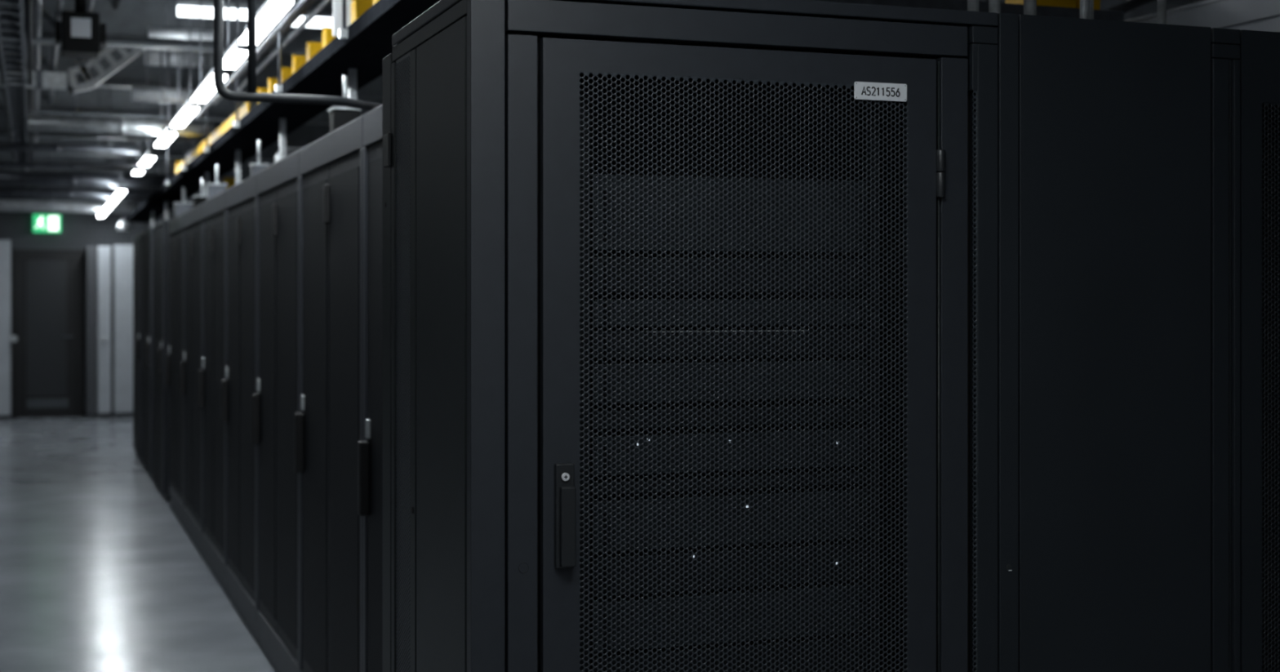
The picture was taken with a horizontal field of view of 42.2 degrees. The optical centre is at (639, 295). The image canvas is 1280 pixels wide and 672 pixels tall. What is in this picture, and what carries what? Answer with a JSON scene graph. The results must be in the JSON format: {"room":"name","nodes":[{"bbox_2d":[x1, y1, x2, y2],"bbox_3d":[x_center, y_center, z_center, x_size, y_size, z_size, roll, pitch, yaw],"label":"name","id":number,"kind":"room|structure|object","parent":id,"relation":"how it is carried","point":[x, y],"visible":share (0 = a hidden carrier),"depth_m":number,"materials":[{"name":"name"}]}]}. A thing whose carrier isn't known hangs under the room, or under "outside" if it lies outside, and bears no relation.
{"room":"server room","nodes":[
{"label":"server room","id":0,"kind":"room"},
{"bbox_2d":[0,181,222,417],"bbox_3d":[-5.774,-0.220,22.058,8.700,3.550,0.200,0,0,-20],"label":"wall","id":1,"kind":"structure","parent":0,"point":[79,230],"depth_m":21.38,"materials":[{"name":"paint"}]},
{"bbox_2d":[32,213,61,232],"bbox_3d":[-7.593,-0.925,21.235,0.340,0.230,0.094,0,0,-20],"label":"exit sign","id":2,"kind":"object","parent":1,"relation":"attached to","point":[42,223],"visible":1,"depth_m":21.20,"materials":[{"name":"green"}]},
{"bbox_2d":[12,248,86,417],"bbox_3d":[-7.556,0.483,21.236,0.894,2.144,0.120,0,0,-20],"label":"door","id":3,"kind":"structure","parent":1,"relation":"in","point":[49,291],"depth_m":21.23,"materials":[{"name":"black paint"}]},
{"bbox_2d":[0,415,275,671],"bbox_3d":[-1.174,1.605,9.473,8.700,0.100,27.000,0,0,-20],"label":"floor","id":4,"kind":"structure","parent":0,"point":[99,572],"depth_m":9.51,"materials":[{"name":"concrete"}]},
{"bbox_2d":[0,240,17,420],"bbox_3d":[-8.241,0.430,20.768,0.844,2.250,0.510,0,0,-20],"label":"locker","id":5,"kind":"object","parent":4,"relation":"on","point":[6,338],"visible":1,"depth_m":20.68,"materials":[{"name":"metal"}]},
{"bbox_2d":[85,245,97,417],"bbox_3d":[-7.028,0.462,21.244,0.129,2.186,0.450,0,0,-20],"label":"locker","id":6,"kind":"object","parent":4,"relation":"on","point":[91,251],"visible":1,"depth_m":21.03,"materials":[{"name":"metal"}]},
{"bbox_2d":[97,245,111,417],"bbox_3d":[-6.875,0.462,21.267,0.157,2.186,0.510,0,0,-20],"label":"locker","id":7,"kind":"object","parent":4,"relation":"on","point":[104,252],"visible":0.99,"depth_m":21.09,"materials":[{"name":"metal"}]},
{"bbox_2d":[110,246,114,417],"bbox_3d":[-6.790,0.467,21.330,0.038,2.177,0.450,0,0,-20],"label":"locker","id":8,"kind":"object","parent":4,"relation":"on","point":[112,247],"visible":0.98,"depth_m":21.13,"materials":[{"name":"metal"}]},
{"bbox_2d":[112,244,133,417],"bbox_3d":[-6.642,0.452,21.384,0.271,2.205,0.450,0,0,-20],"label":"locker","id":9,"kind":"object","parent":4,"relation":"on","point":[123,254],"visible":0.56,"depth_m":21.17,"materials":[{"name":"metal"}]},
{"bbox_2d":[133,233,144,463],"bbox_3d":[-4.372,0.490,16.126,1.080,2.130,1.414,0,0,-20],"label":"tall cabinet","id":10,"kind":"object","parent":4,"relation":"on","point":[137,244],"visible":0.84,"depth_m":15.74,"materials":[{"name":"grey"}]},
{"bbox_2d":[142,226,155,479],"bbox_3d":[-3.871,0.490,14.755,1.080,2.130,1.414,0,0,-20],"label":"tall cabinet","id":11,"kind":"object","parent":4,"relation":"on","point":[148,239],"visible":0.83,"depth_m":14.39,"materials":[{"name":"grey"}]},
{"bbox_2d":[152,219,171,501],"bbox_3d":[-3.370,0.490,13.384,1.080,2.130,1.414,0,0,-20],"label":"tall cabinet","id":12,"kind":"object","parent":4,"relation":"on","point":[161,233],"visible":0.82,"depth_m":12.82,"materials":[{"name":"grey"}]},
{"bbox_2d":[165,213,185,529],"bbox_3d":[-2.756,0.505,11.732,1.080,2.100,1.264,0,0,-20],"label":"tall cabinet","id":13,"kind":"object","parent":4,"relation":"on","point":[175,355],"visible":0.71,"depth_m":11.60,"materials":[{"name":"metal"}]},
{"bbox_2d":[173,186,193,218],"bbox_3d":[-3.249,-0.659,11.802,0.128,0.228,0.128,0,0,-20],"label":"junction box","id":14,"kind":"object","parent":13,"relation":"on","point":[180,208],"visible":0.67,"depth_m":11.75,"materials":[{"name":"metal"}]},
{"bbox_2d":[179,203,204,559],"bbox_3d":[-2.320,0.505,10.539,1.080,2.100,1.264,0,0,-20],"label":"tall cabinet","id":15,"kind":"object","parent":4,"relation":"on","point":[189,366],"visible":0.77,"depth_m":10.37,"materials":[{"name":"metal"}]},
{"bbox_2d":[192,177,207,207],"bbox_3d":[-2.819,-0.650,10.682,0.108,0.210,0.108,0,0,-20],"label":"junction box","id":16,"kind":"object","parent":15,"relation":"on","point":[197,199],"visible":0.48,"depth_m":10.64,"materials":[{"name":"black"}]},
{"bbox_2d":[197,191,227,595],"bbox_3d":[-1.883,0.505,9.347,1.080,2.100,1.264,0,0,-20],"label":"tall cabinet","id":17,"kind":"object","parent":4,"relation":"on","point":[211,373],"visible":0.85,"depth_m":9.15,"materials":[{"name":"metal"}]},
{"bbox_2d":[206,164,227,199],"bbox_3d":[-2.435,-0.650,9.544,0.108,0.210,0.108,0,0,-20],"label":"junction box","id":18,"kind":"object","parent":17,"relation":"on","point":[213,188],"visible":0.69,"depth_m":9.50,"materials":[{"name":"metal"}]},
{"bbox_2d":[221,173,258,644],"bbox_3d":[-1.447,0.505,8.154,1.080,2.100,1.264,0,0,-20],"label":"tall cabinet","id":19,"kind":"object","parent":4,"relation":"on","point":[239,384],"visible":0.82,"depth_m":7.94,"materials":[{"name":"metal"}]},
{"bbox_2d":[249,139,268,176],"bbox_3d":[-1.782,-0.636,7.760,0.078,0.183,0.078,0,0,-20],"label":"junction box","id":20,"kind":"object","parent":19,"relation":"on","point":[255,168],"visible":0.62,"depth_m":7.73,"materials":[{"name":"metal"}]},
{"bbox_2d":[251,150,300,671],"bbox_3d":[-1.011,0.505,6.961,1.080,2.100,1.264,0,0,-20],"label":"tall cabinet","id":21,"kind":"object","parent":4,"relation":"on","point":[275,402],"visible":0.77,"depth_m":6.74,"materials":[{"name":"metal"}]},
{"bbox_2d":[124,0,439,226],"bbox_3d":[-3.091,-0.735,11.806,0.276,0.377,16.700,0,0,-20],"label":"cable tray","id":22,"kind":"object","parent":21,"relation":"on","point":[359,56],"visible":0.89,"depth_m":7.50,"materials":[{"name":"paint"}]},
{"bbox_2d":[176,101,249,173],"bbox_3d":[-2.759,-0.970,10.810,0.150,0.085,4.600,0,0,-20],"label":"yellow raceway","id":23,"kind":"object","parent":22,"relation":"on","point":[245,108],"visible":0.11,"depth_m":10.04,"materials":[{"name":"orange plastic"}]},
{"bbox_2d":[292,54,306,73],"bbox_3d":[-1.455,-0.986,7.244,0.126,0.119,0.106,0,0,-20],"label":"box","id":24,"kind":"object","parent":22,"relation":"on","point":[298,61],"visible":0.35,"depth_m":7.18,"materials":[{"name":"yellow plastic"}]},
{"bbox_2d":[306,41,321,62],"bbox_3d":[-1.318,-0.986,6.868,0.126,0.119,0.106,0,0,-20],"label":"box","id":25,"kind":"object","parent":22,"relation":"on","point":[313,48],"visible":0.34,"depth_m":6.81,"materials":[{"name":"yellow plastic"}]},
{"bbox_2d":[321,26,335,48],"bbox_3d":[-1.181,-0.986,6.492,0.126,0.119,0.106,0,0,-20],"label":"box","id":26,"kind":"object","parent":22,"relation":"on","point":[327,33],"visible":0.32,"depth_m":6.43,"materials":[{"name":"yellow plastic"}]},
{"bbox_2d":[333,0,352,36],"bbox_3d":[-1.092,-1.022,6.133,0.090,0.185,0.030,0,0,-20],"label":"sign plate","id":27,"kind":"object","parent":22,"relation":"on","point":[337,4],"visible":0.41,"depth_m":6.11,"materials":[{"name":"white plastic"}]},
{"bbox_2d":[351,0,372,23],"bbox_3d":[-0.958,-0.990,5.882,0.132,0.125,0.106,0,0,-20],"label":"box","id":28,"kind":"object","parent":22,"relation":"on","point":[358,7],"visible":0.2,"depth_m":5.82,"materials":[{"name":"yellow plastic"}]},
{"bbox_2d":[293,115,364,671],"bbox_3d":[-0.575,0.505,5.768,1.080,2.100,1.264,0,0,-20],"label":"tall cabinet","id":29,"kind":"object","parent":4,"relation":"on","point":[328,423],"visible":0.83,"depth_m":5.56,"materials":[{"name":"metal"}]},
{"bbox_2d":[328,75,361,133],"bbox_3d":[-1.000,-0.645,5.618,0.098,0.201,0.098,0,0,-20],"label":"bracket","id":30,"kind":"object","parent":29,"relation":"on","point":[340,117],"visible":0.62,"depth_m":5.58,"materials":[{"name":"black"}]},
{"bbox_2d":[357,104,382,671],"bbox_3d":[-0.139,0.505,4.575,1.080,2.100,1.264,0,0,-20],"label":"tall cabinet","id":31,"kind":"object","parent":4,"relation":"on","point":[370,449],"visible":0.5,"depth_m":4.88,"materials":[{"name":"metal"}]},
{"bbox_2d":[382,0,997,671],"bbox_3d":[0.070,0.505,3.361,1.049,2.100,0.794,0,0,-20],"label":"rack","id":32,"kind":"object","parent":4,"relation":"on","point":[499,117],"visible":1,"depth_m":3.04,"materials":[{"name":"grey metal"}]},
{"bbox_2d":[590,632,866,671],"bbox_3d":[0.094,0.712,3.311,0.551,0.114,0.525,0,0,-20],"label":"server","id":33,"kind":"object","parent":32,"relation":"in","point":[708,646],"visible":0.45,"depth_m":3.10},
{"bbox_2d":[590,579,866,653],"bbox_3d":[0.094,0.600,3.311,0.551,0.091,0.525,0,0,-20],"label":"server","id":34,"kind":"object","parent":32,"relation":"in","point":[677,593],"visible":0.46,"depth_m":3.08,"materials":[{"name":"metal"}]},
{"bbox_2d":[590,538,866,596],"bbox_3d":[0.094,0.509,3.311,0.551,0.069,0.525,0,0,-20],"label":"server","id":35,"kind":"object","parent":32,"relation":"in","point":[659,553],"visible":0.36,"depth_m":3.09,"materials":[{"name":"black"}]},
{"bbox_2d":[590,484,866,552],"bbox_3d":[0.094,0.418,3.311,0.551,0.092,0.525,0,0,-20],"label":"server","id":36,"kind":"object","parent":32,"relation":"in","point":[686,492],"visible":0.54,"depth_m":3.09,"materials":[{"name":"black"}]},
{"bbox_2d":[590,466,866,494],"bbox_3d":[0.090,0.349,3.323,0.551,0.022,0.500,0,0,-20],"label":"server","id":37,"kind":"object","parent":32,"relation":"in","point":[721,473],"visible":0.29,"depth_m":3.11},
{"bbox_2d":[590,422,866,475],"bbox_3d":[0.094,0.290,3.311,0.551,0.070,0.525,0,0,-20],"label":"server","id":38,"kind":"object","parent":32,"relation":"in","point":[668,428],"visible":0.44,"depth_m":3.09,"materials":[{"name":"black"}]},
{"bbox_2d":[590,398,866,429],"bbox_3d":[0.090,0.225,3.323,0.551,0.033,0.500,0,0,-20],"label":"server","id":39,"kind":"object","parent":32,"relation":"in","point":[668,405],"visible":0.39,"depth_m":3.11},
{"bbox_2d":[590,355,866,403],"bbox_3d":[0.094,0.159,3.311,0.551,0.071,0.525,0,0,-20],"label":"server","id":40,"kind":"object","parent":32,"relation":"in","point":[595,359],"visible":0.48,"depth_m":3.09,"materials":[{"name":"metal"}]},
{"bbox_2d":[590,324,866,357],"bbox_3d":[0.094,0.088,3.311,0.551,0.049,0.525,0,0,-20],"label":"server","id":41,"kind":"object","parent":32,"relation":"in","point":[677,328],"visible":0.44,"depth_m":3.10,"materials":[{"name":"metal"}]},
{"bbox_2d":[590,299,866,325],"bbox_3d":[0.094,0.031,3.311,0.551,0.048,0.525,0,0,-20],"label":"server","id":42,"kind":"object","parent":32,"relation":"in","point":[609,302],"visible":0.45,"depth_m":3.08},
{"bbox_2d":[590,257,866,292],"bbox_3d":[0.094,-0.038,3.311,0.551,0.063,0.525,0,0,-20],"label":"server","id":43,"kind":"object","parent":32,"relation":"in","point":[609,260],"visible":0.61,"depth_m":3.08,"materials":[{"name":"metal"}]},
{"bbox_2d":[590,173,866,257],"bbox_3d":[0.094,-0.151,3.311,0.551,0.137,0.525,0,0,-20],"label":"server","id":44,"kind":"object","parent":32,"relation":"in","point":[609,177],"visible":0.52,"depth_m":3.08,"materials":[{"name":"metal"}]},
{"bbox_2d":[993,13,1210,671],"bbox_3d":[0.803,0.505,3.616,0.496,2.100,0.722,0,0,-20],"label":"tall cabinet","id":45,"kind":"object","parent":4,"relation":"on","point":[1104,126],"visible":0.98,"depth_m":3.28,"materials":[{"name":"black metal"}]},
{"bbox_2d":[988,0,1000,13],"bbox_3d":[0.815,-1.248,3.811,0.026,1.405,0.027,0,0,-20],"label":"vertical conduit","id":46,"kind":"object","parent":45,"relation":"on","point":[994,6],"visible":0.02,"depth_m":3.80,"materials":[{"name":"metal"}]},
{"bbox_2d":[1023,0,1036,15],"bbox_3d":[0.904,-1.248,3.844,0.028,1.405,0.029,0,0,-20],"label":"vertical conduit","id":47,"kind":"object","parent":45,"relation":"on","point":[1029,6],"visible":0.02,"depth_m":3.83,"materials":[{"name":"metal"}]},
{"bbox_2d":[1210,27,1279,671],"bbox_3d":[1.463,0.505,3.859,0.903,2.100,0.720,0,0,-20],"label":"rack","id":48,"kind":"object","parent":4,"relation":"on","point":[1245,64],"visible":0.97,"depth_m":3.39,"materials":[{"name":"black"}]},
{"bbox_2d":[1157,0,1165,23],"bbox_3d":[1.249,-1.248,3.970,0.020,1.405,0.020,0,0,-20],"label":"vertical conduit","id":49,"kind":"object","parent":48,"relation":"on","point":[1161,3],"visible":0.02,"depth_m":3.96,"materials":[{"name":"metal"}]},
{"bbox_2d":[242,0,333,5],"bbox_3d":[-1.174,-2.025,9.473,8.700,0.140,27.000,0,0,-20],"label":"ceiling","id":50,"kind":"structure","parent":0,"point":[317,2],"depth_m":11.08,"materials":[{"name":"metal"}]},
{"bbox_2d":[0,3,14,160],"bbox_3d":[-3.593,-1.620,9.334,0.032,0.661,14.000,0,0,-20],"label":"conduit","id":51,"kind":"object","parent":50,"relation":"hanging from","point":[1,66],"visible":0.3,"depth_m":11.13,"materials":[{"name":"black"}]},
{"bbox_2d":[0,0,29,168],"bbox_3d":[-3.661,-1.577,9.735,0.119,0.745,12.800,0,0,-20],"label":"cable tray","id":52,"kind":"object","parent":50,"relation":"hanging from","point":[18,127],"visible":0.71,"depth_m":9.38,"materials":[{"name":"metal"}]},
{"bbox_2d":[13,4,29,186],"bbox_3d":[-4.459,-1.664,11.993,0.036,0.572,19.590,0,0,-20],"label":"conduit","id":53,"kind":"object","parent":50,"relation":"hanging from","point":[16,6],"visible":0.25,"depth_m":9.01,"materials":[{"name":"metal"}]},
{"bbox_2d":[25,0,33,186],"bbox_3d":[-4.412,-1.621,12.010,0.028,0.659,19.590,0,0,-20],"label":"conduit","id":54,"kind":"object","parent":50,"relation":"hanging from","point":[28,3],"visible":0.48,"depth_m":8.88,"materials":[{"name":"black"}]},
{"bbox_2d":[0,44,66,89],"bbox_3d":[-3.862,-1.614,10.194,0.638,0.671,0.112,0,0,-20],"label":"steel trunking","id":55,"kind":"object","parent":50,"relation":"hanging from","point":[42,79],"visible":0.72,"depth_m":10.22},
{"bbox_2d":[33,0,42,142],"bbox_3d":[-3.414,-1.713,9.399,0.040,0.474,14.000,0,0,-20],"label":"conduit","id":56,"kind":"object","parent":50,"relation":"hanging from","point":[37,3],"visible":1,"depth_m":9.89,"materials":[{"name":"metal"}]},
{"bbox_2d":[47,0,63,115],"bbox_3d":[-3.311,-1.749,9.437,0.036,0.402,14.000,0,0,-20],"label":"conduit","id":57,"kind":"object","parent":50,"relation":"hanging from","point":[59,6],"visible":0.39,"depth_m":10.56,"materials":[{"name":"metal"}]},
{"bbox_2d":[0,167,133,213],"bbox_3d":[-7.073,-1.476,19.987,1.848,0.948,0.157,0,0,-20],"label":"pipe","id":58,"kind":"object","parent":50,"relation":"hanging from","point":[6,205],"visible":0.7,"depth_m":19.97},
{"bbox_2d":[0,87,140,154],"bbox_3d":[-4.378,-1.514,12.454,1.204,0.872,0.067,0,0,-20],"label":"pipe","id":59,"kind":"object","parent":50,"relation":"hanging from","point":[55,147],"visible":0.86,"depth_m":12.47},
{"bbox_2d":[0,88,147,170],"bbox_3d":[-4.087,-1.429,11.922,1.056,1.042,0.045,0,0,-20],"label":"pipe","id":60,"kind":"object","parent":50,"relation":"hanging from","point":[2,164],"visible":0.81,"depth_m":11.91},
{"bbox_2d":[0,156,155,200],"bbox_3d":[-6.141,-1.492,17.878,1.997,0.916,0.134,0,0,-20],"label":"pipe","id":61,"kind":"object","parent":50,"relation":"hanging from","point":[70,193],"visible":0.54,"depth_m":17.84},
{"bbox_2d":[54,0,106,57],"bbox_3d":[-3.104,-1.643,9.201,0.266,0.613,0.226,0,0,-20],"label":"device box","id":62,"kind":"object","parent":50,"relation":"hanging from","point":[80,33],"visible":1,"depth_m":9.11,"materials":[{"name":"black"}]},
{"bbox_2d":[0,139,173,188],"bbox_3d":[-5.588,-1.510,16.377,1.900,0.880,0.157,0,0,-20],"label":"pipe","id":63,"kind":"object","parent":50,"relation":"hanging from","point":[73,179],"visible":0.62,"depth_m":16.35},
{"bbox_2d":[67,47,146,93],"bbox_3d":[-3.244,-1.608,10.430,0.672,0.683,0.120,0,0,-20],"label":"tray","id":64,"kind":"object","parent":50,"relation":"hanging from","point":[127,57],"visible":0.48,"depth_m":10.33,"materials":[{"name":"grey metal"}]},
{"bbox_2d":[27,50,213,136],"bbox_3d":[-3.371,-1.499,10.799,1.150,0.902,0.112,0,0,-20],"label":"pipe","id":65,"kind":"object","parent":50,"relation":"hanging from","point":[121,126],"visible":0.84,"depth_m":10.74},
{"bbox_2d":[0,167,250,182],"bbox_3d":[-5.465,-1.710,21.213,8.680,0.489,0.140,0,0,-20],"label":"ceiling beam","id":66,"kind":"structure","parent":50,"relation":"attached to","point":[243,175],"depth_m":20.71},
{"bbox_2d":[0,153,274,173],"bbox_3d":[-4.916,-1.710,19.710,8.680,0.489,0.140,0,0,-20],"label":"ceiling beam","id":67,"kind":"structure","parent":50,"relation":"attached to","point":[50,158],"depth_m":19.21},
{"bbox_2d":[132,102,155,174],"bbox_3d":[-3.866,-1.476,12.907,0.072,0.954,1.700,0,0,-20],"label":"ceiling lamp","id":68,"kind":"object","parent":50,"relation":"hanging from","point":[147,159],"visible":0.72,"depth_m":12.33,"materials":[{"name":"grey"}]},
{"bbox_2d":[132,156,155,174],"bbox_3d":[-3.866,-1.008,12.907,0.072,0.017,1.660,0,0,-20],"label":"diffuser","id":69,"kind":"object","parent":68,"relation":"attached to","point":[146,161],"depth_m":12.56,"materials":[{"name":"white"}]},
{"bbox_2d":[0,135,306,160],"bbox_3d":[-4.229,-1.710,17.832,8.680,0.489,0.140,0,0,-20],"label":"ceiling beam","id":70,"kind":"structure","parent":50,"relation":"attached to","point":[175,148],"depth_m":17.43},
{"bbox_2d":[131,48,194,103],"bbox_3d":[-2.910,-1.562,10.116,0.365,0.777,0.101,0,0,-20],"label":"pipe","id":71,"kind":"object","parent":50,"relation":"hanging from","point":[162,95],"visible":0.75,"depth_m":10.08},
{"bbox_2d":[0,113,329,145],"bbox_3d":[-3.543,-1.710,15.953,8.680,0.489,0.140,0,0,-20],"label":"ceiling beam","id":72,"kind":"structure","parent":50,"relation":"attached to","point":[306,134],"depth_m":15.59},
{"bbox_2d":[155,49,176,146],"bbox_3d":[-3.077,-1.476,10.747,0.072,0.954,0.900,0,0,-20],"label":"ceiling lamp","id":73,"kind":"object","parent":50,"relation":"hanging from","point":[166,136],"visible":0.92,"depth_m":10.48,"materials":[{"name":"grey"}]},
{"bbox_2d":[155,132,176,146],"bbox_3d":[-3.077,-1.008,10.747,0.072,0.017,0.860,0,0,-20],"label":"diffuser","id":74,"kind":"object","parent":73,"relation":"attached to","point":[166,138],"depth_m":10.65,"materials":[{"name":"white"}]},
{"bbox_2d":[0,0,333,56],"bbox_3d":[-1.483,-1.710,10.318,8.680,0.489,0.140,0,0,-20],"label":"ceiling beam","id":75,"kind":"structure","parent":50,"relation":"attached to","point":[126,25],"depth_m":9.79,"materials":[{"name":"metal"}]},
{"bbox_2d":[158,159,175,173],"bbox_3d":[-4.289,-1.530,15.042,0.160,0.846,0.160,0,0,-20],"label":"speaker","id":76,"kind":"object","parent":50,"relation":"hanging from","point":[162,166],"visible":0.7,"depth_m":14.99},
{"bbox_2d":[143,48,213,68],"bbox_3d":[-3.215,-1.772,11.601,0.485,0.356,0.168,0,0,-20],"label":"cable tray","id":77,"kind":"object","parent":50,"relation":"hanging from","point":[153,55],"visible":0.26,"depth_m":11.54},
{"bbox_2d":[147,0,213,40],"bbox_3d":[-2.627,-1.715,9.580,0.413,0.471,0.067,0,0,-20],"label":"pipe","id":78,"kind":"object","parent":50,"relation":"hanging from","point":[183,33],"visible":0.86,"depth_m":9.54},
{"bbox_2d":[171,0,198,127],"bbox_3d":[-2.579,-1.476,9.385,0.072,0.954,1.000,0,0,-20],"label":"ceiling lamp","id":79,"kind":"object","parent":50,"relation":"hanging from","point":[186,113],"visible":0.97,"depth_m":9.24,"materials":[{"name":"grey"}]},
{"bbox_2d":[171,106,198,127],"bbox_3d":[-2.579,-1.008,9.385,0.072,0.017,0.960,0,0,-20],"label":"diffuser","id":80,"kind":"object","parent":79,"relation":"attached to","point":[186,113],"depth_m":9.28,"materials":[{"name":"white"}]},
{"bbox_2d":[0,86,382,124],"bbox_3d":[-2.856,-1.710,14.075,8.680,0.489,0.140,0,0,-20],"label":"ceiling beam","id":81,"kind":"structure","parent":50,"relation":"attached to","point":[64,102],"depth_m":13.55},
{"bbox_2d":[3,44,382,98],"bbox_3d":[-2.169,-1.710,12.197,8.680,0.489,0.140,0,0,-20],"label":"ceiling beam","id":82,"kind":"structure","parent":50,"relation":"attached to","point":[133,73],"depth_m":11.71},
{"bbox_2d":[177,0,213,17],"bbox_3d":[-2.409,-1.734,9.021,0.207,0.438,0.060,0,0,-20],"label":"lamp","id":83,"kind":"object","parent":50,"relation":"hanging from","point":[184,7],"visible":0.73,"depth_m":9.00,"materials":[{"name":"grey"}]},
{"bbox_2d":[177,5,213,17],"bbox_3d":[-2.409,-1.542,9.021,0.207,0.055,0.056,0,0,-20],"label":"diffuser","id":84,"kind":"object","parent":83,"relation":"attached to","point":[207,11],"depth_m":9.00,"materials":[{"name":"white"}]},
{"bbox_2d":[204,52,208,151],"bbox_3d":[-2.667,-1.419,10.205,0.027,1.068,0.030,0,0,-20],"label":"rod","id":85,"kind":"object","parent":50,"relation":"hanging from","point":[206,148],"visible":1,"depth_m":10.20,"materials":[{"name":"metal"}]},
{"bbox_2d":[191,0,226,102],"bbox_3d":[-2.107,-1.476,8.094,0.072,0.954,1.050,0,0,-20],"label":"ceiling lamp","id":86,"kind":"object","parent":50,"relation":"hanging from","point":[206,88],"visible":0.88,"depth_m":8.23,"materials":[{"name":"grey"}]},
{"bbox_2d":[191,74,226,102],"bbox_3d":[-2.107,-1.008,8.094,0.072,0.017,1.010,0,0,-20],"label":"diffuser","id":87,"kind":"object","parent":86,"relation":"attached to","point":[208,88],"depth_m":8.12,"materials":[{"name":"white"}]},
{"bbox_2d":[223,0,247,68],"bbox_3d":[-1.738,-1.476,7.084,0.072,0.954,0.500,0,0,-20],"label":"ceiling lamp","id":88,"kind":"object","parent":50,"relation":"hanging from","point":[234,55],"visible":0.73,"depth_m":6.98,"materials":[{"name":"grey"}]},
{"bbox_2d":[223,49,247,68],"bbox_3d":[-1.738,-1.008,7.084,0.072,0.017,0.460,0,0,-20],"label":"diffuser","id":89,"kind":"object","parent":88,"relation":"attached to","point":[233,58],"depth_m":7.00,"materials":[{"name":"white"}]},
{"bbox_2d":[223,0,247,20],"bbox_3d":[-2.213,-1.734,9.093,0.139,0.438,0.060,0,0,-20],"label":"lamp","id":90,"kind":"object","parent":50,"relation":"hanging from","point":[242,7],"visible":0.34,"depth_m":9.07,"materials":[{"name":"grey"}]},
{"bbox_2d":[223,8,247,20],"bbox_3d":[-2.213,-1.542,9.093,0.139,0.055,0.056,0,0,-20],"label":"diffuser","id":91,"kind":"object","parent":90,"relation":"attached to","point":[242,11],"depth_m":9.07,"materials":[{"name":"white"}]},
{"bbox_2d":[233,0,239,127],"bbox_3d":[-2.118,-1.419,8.702,0.027,1.068,0.030,0,0,-20],"label":"rod","id":92,"kind":"object","parent":50,"relation":"hanging from","point":[236,123],"visible":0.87,"depth_m":8.70,"materials":[{"name":"metal"}]},
{"bbox_2d":[194,0,307,119],"bbox_3d":[-1.655,-1.541,7.381,0.026,0.818,7.000,0,0,-20],"label":"conduit","id":93,"kind":"object","parent":50,"relation":"hanging from","point":[300,3],"visible":0.69,"depth_m":7.58,"materials":[{"name":"metal"}]},
{"bbox_2d":[247,0,256,92],"bbox_3d":[-1.166,-1.281,4.982,0.024,1.339,0.025,0,0,-20],"label":"pipe","id":94,"kind":"object","parent":50,"relation":"hanging from","point":[251,4],"visible":1,"depth_m":4.97,"materials":[{"name":"black"}]},
{"bbox_2d":[213,0,315,104],"bbox_3d":[-1.542,-1.591,7.422,0.026,0.718,7.000,0,0,-20],"label":"conduit","id":95,"kind":"object","parent":50,"relation":"hanging from","point":[300,11],"visible":0.6,"depth_m":8.03,"materials":[{"name":"metal"}]},
{"bbox_2d":[238,0,293,44],"bbox_3d":[-1.389,-1.476,6.131,0.072,0.954,1.030,0,0,-20],"label":"ceiling lamp","id":96,"kind":"object","parent":50,"relation":"hanging from","point":[271,11],"visible":0.75,"depth_m":5.98,"materials":[{"name":"grey"}]},
{"bbox_2d":[275,17,282,92],"bbox_3d":[-1.569,-1.419,7.199,0.027,1.068,0.030,0,0,-20],"label":"rod","id":97,"kind":"object","parent":50,"relation":"hanging from","point":[278,87],"visible":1,"depth_m":7.20,"materials":[{"name":"metal"}]},
{"bbox_2d":[234,0,331,91],"bbox_3d":[-1.429,-1.621,7.463,0.026,0.658,7.000,0,0,-20],"label":"conduit","id":98,"kind":"object","parent":50,"relation":"hanging from","point":[307,20],"visible":0.58,"depth_m":8.30,"materials":[{"name":"metal"}]},
{"bbox_2d":[213,0,382,111],"bbox_3d":[-0.979,-1.267,5.120,0.670,1.367,0.153,0,0,-43],"label":"pipe","id":99,"kind":"object","parent":50,"relation":"hanging from","point":[219,84],"visible":0.95,"depth_m":4.97,"materials":[{"name":"black"}]},
{"bbox_2d":[286,0,333,27],"bbox_3d":[-1.833,-1.724,9.232,0.262,0.458,0.060,0,0,-20],"label":"lamp","id":100,"kind":"object","parent":50,"relation":"hanging from","point":[322,20],"visible":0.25,"depth_m":9.22,"materials":[{"name":"grey"}]},
{"bbox_2d":[291,16,333,27],"bbox_3d":[-1.833,-1.522,9.232,0.262,0.055,0.056,0,0,-20],"label":"diffuser","id":101,"kind":"object","parent":100,"relation":"attached to","point":[317,21],"depth_m":9.22,"materials":[{"name":"white"}]},
{"bbox_2d":[338,0,347,38],"bbox_3d":[-1.019,-1.419,5.696,0.027,1.068,0.030,0,0,-20],"label":"rod","id":102,"kind":"object","parent":50,"relation":"hanging from","point":[343,33],"visible":1,"depth_m":5.69,"materials":[{"name":"metal"}]},
{"bbox_2d":[331,0,1195,20],"bbox_3d":[-0.796,-1.710,8.440,8.680,0.489,0.140,0,0,-20],"label":"ceiling beam","id":103,"kind":"structure","parent":50,"relation":"attached to","point":[1152,7],"depth_m":9.81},
{"bbox_2d":[816,0,1124,21],"bbox_3d":[0.677,-1.383,4.993,1.600,1.135,0.350,0,0,-20],"label":"cable tray","id":104,"kind":"object","parent":50,"relation":"hanging from","point":[1012,8],"visible":0.02,"depth_m":4.96,"materials":[{"name":"metal"}]},
{"bbox_2d":[1005,0,1075,8],"bbox_3d":[1.255,-0.930,5.197,0.163,0.170,0.168,0,0,-20],"label":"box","id":105,"kind":"object","parent":104,"relation":"on","point":[1064,3],"visible":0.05,"depth_m":5.13,"materials":[{"name":"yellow plastic"}]},
{"bbox_2d":[1106,0,1156,13],"bbox_3d":[1.830,-1.470,5.993,0.335,0.959,0.040,0,0,-20],"label":"pipe","id":106,"kind":"object","parent":50,"relation":"hanging from","point":[1127,6],"visible":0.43,"depth_m":5.95,"materials":[{"name":"black"}]},
{"bbox_2d":[1124,0,1279,31],"bbox_3d":[1.964,0.347,5.403,1.000,2.415,2.920,0,0,-20],"label":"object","id":107,"kind":"object","parent":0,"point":[1248,15],"visible":0.03,"depth_m":4.74,"materials":[{"name":"paint"}]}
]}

